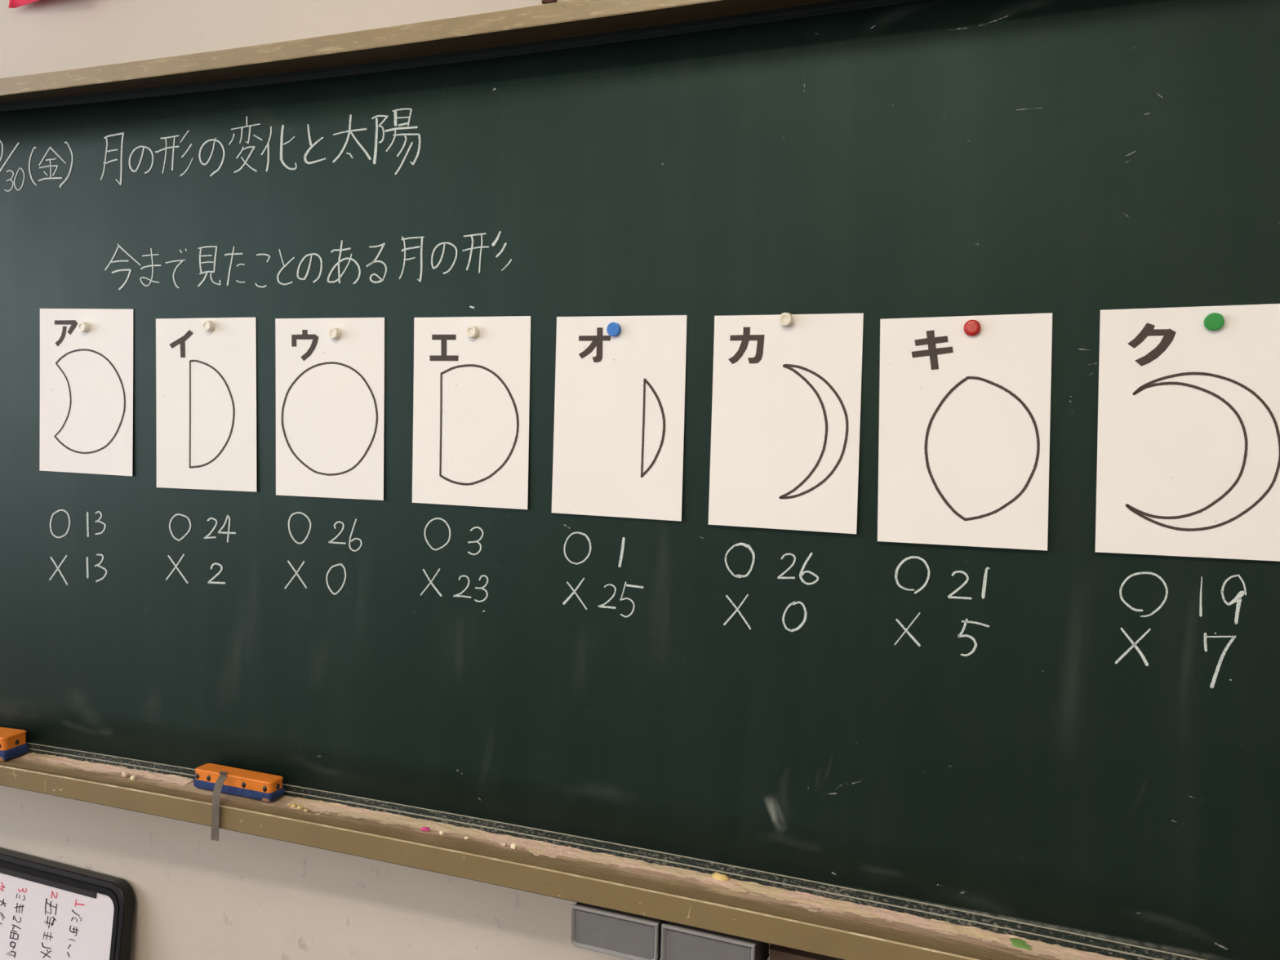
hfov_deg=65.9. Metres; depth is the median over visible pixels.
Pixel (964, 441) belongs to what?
card
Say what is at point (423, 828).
piece
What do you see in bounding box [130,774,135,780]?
piece
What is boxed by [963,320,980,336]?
round magnet
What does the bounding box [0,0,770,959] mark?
wall
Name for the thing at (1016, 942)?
chalk dust
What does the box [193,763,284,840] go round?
eraser
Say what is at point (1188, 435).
card
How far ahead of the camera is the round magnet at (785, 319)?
1.35 m
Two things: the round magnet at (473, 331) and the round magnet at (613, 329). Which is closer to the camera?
the round magnet at (613, 329)
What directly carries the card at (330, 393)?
attached to the chalkboard
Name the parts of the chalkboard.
frame, rail, rail, tray drawer, panel, tray drawer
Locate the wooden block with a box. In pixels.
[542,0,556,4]
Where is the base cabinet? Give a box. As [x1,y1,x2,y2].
[768,943,841,959]
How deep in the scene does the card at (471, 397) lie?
1.54 m
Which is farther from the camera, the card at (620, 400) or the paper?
the paper
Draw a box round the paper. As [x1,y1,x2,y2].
[8,0,39,8]
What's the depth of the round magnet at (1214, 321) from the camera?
1.15 m
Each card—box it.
[39,308,133,475]
[155,317,257,492]
[275,317,384,500]
[412,315,530,509]
[551,315,687,521]
[708,313,863,533]
[877,312,1052,551]
[1095,303,1279,561]
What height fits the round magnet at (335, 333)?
0.020 m
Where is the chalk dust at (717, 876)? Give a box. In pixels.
[710,871,730,880]
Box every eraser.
[0,727,28,761]
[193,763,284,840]
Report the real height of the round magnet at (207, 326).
0.020 m
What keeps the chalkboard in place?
attached to the wall
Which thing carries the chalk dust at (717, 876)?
on the chalkboard
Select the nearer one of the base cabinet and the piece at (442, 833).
the base cabinet
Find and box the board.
[0,847,135,959]
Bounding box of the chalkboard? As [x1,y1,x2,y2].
[0,0,1279,959]
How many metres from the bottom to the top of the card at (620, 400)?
0.297 m
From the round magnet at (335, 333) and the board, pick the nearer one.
the round magnet at (335, 333)
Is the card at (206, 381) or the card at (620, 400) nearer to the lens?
the card at (620, 400)
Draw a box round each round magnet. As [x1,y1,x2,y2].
[77,321,90,333]
[201,320,214,332]
[328,327,341,339]
[466,325,479,338]
[606,322,621,336]
[778,312,793,327]
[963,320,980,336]
[1203,312,1224,330]
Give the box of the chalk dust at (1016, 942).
[1008,937,1032,950]
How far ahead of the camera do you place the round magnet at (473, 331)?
1.52 m
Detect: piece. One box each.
[121,771,128,777]
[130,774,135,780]
[297,804,303,809]
[420,826,429,831]
[439,830,444,835]
[511,843,516,848]
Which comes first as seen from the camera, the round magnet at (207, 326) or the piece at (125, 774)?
the round magnet at (207, 326)
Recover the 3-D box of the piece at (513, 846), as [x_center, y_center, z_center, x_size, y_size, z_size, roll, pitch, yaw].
[-0.192,0.557,1.503,0.010,0.008,0.007,3,3,22]
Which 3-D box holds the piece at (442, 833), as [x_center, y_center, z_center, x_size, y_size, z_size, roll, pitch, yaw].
[-0.311,0.553,1.548,0.009,0.006,0.008,3,3,22]
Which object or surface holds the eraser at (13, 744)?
on the chalkboard
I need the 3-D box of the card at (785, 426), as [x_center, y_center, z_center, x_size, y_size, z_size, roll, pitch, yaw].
[0.198,-0.080,1.361,0.210,0.296,0.007,3,3,22]
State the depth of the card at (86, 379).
1.80 m
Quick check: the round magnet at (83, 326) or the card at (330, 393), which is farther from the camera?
the round magnet at (83, 326)
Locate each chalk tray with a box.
[21,752,1125,959]
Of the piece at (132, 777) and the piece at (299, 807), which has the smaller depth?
the piece at (299, 807)

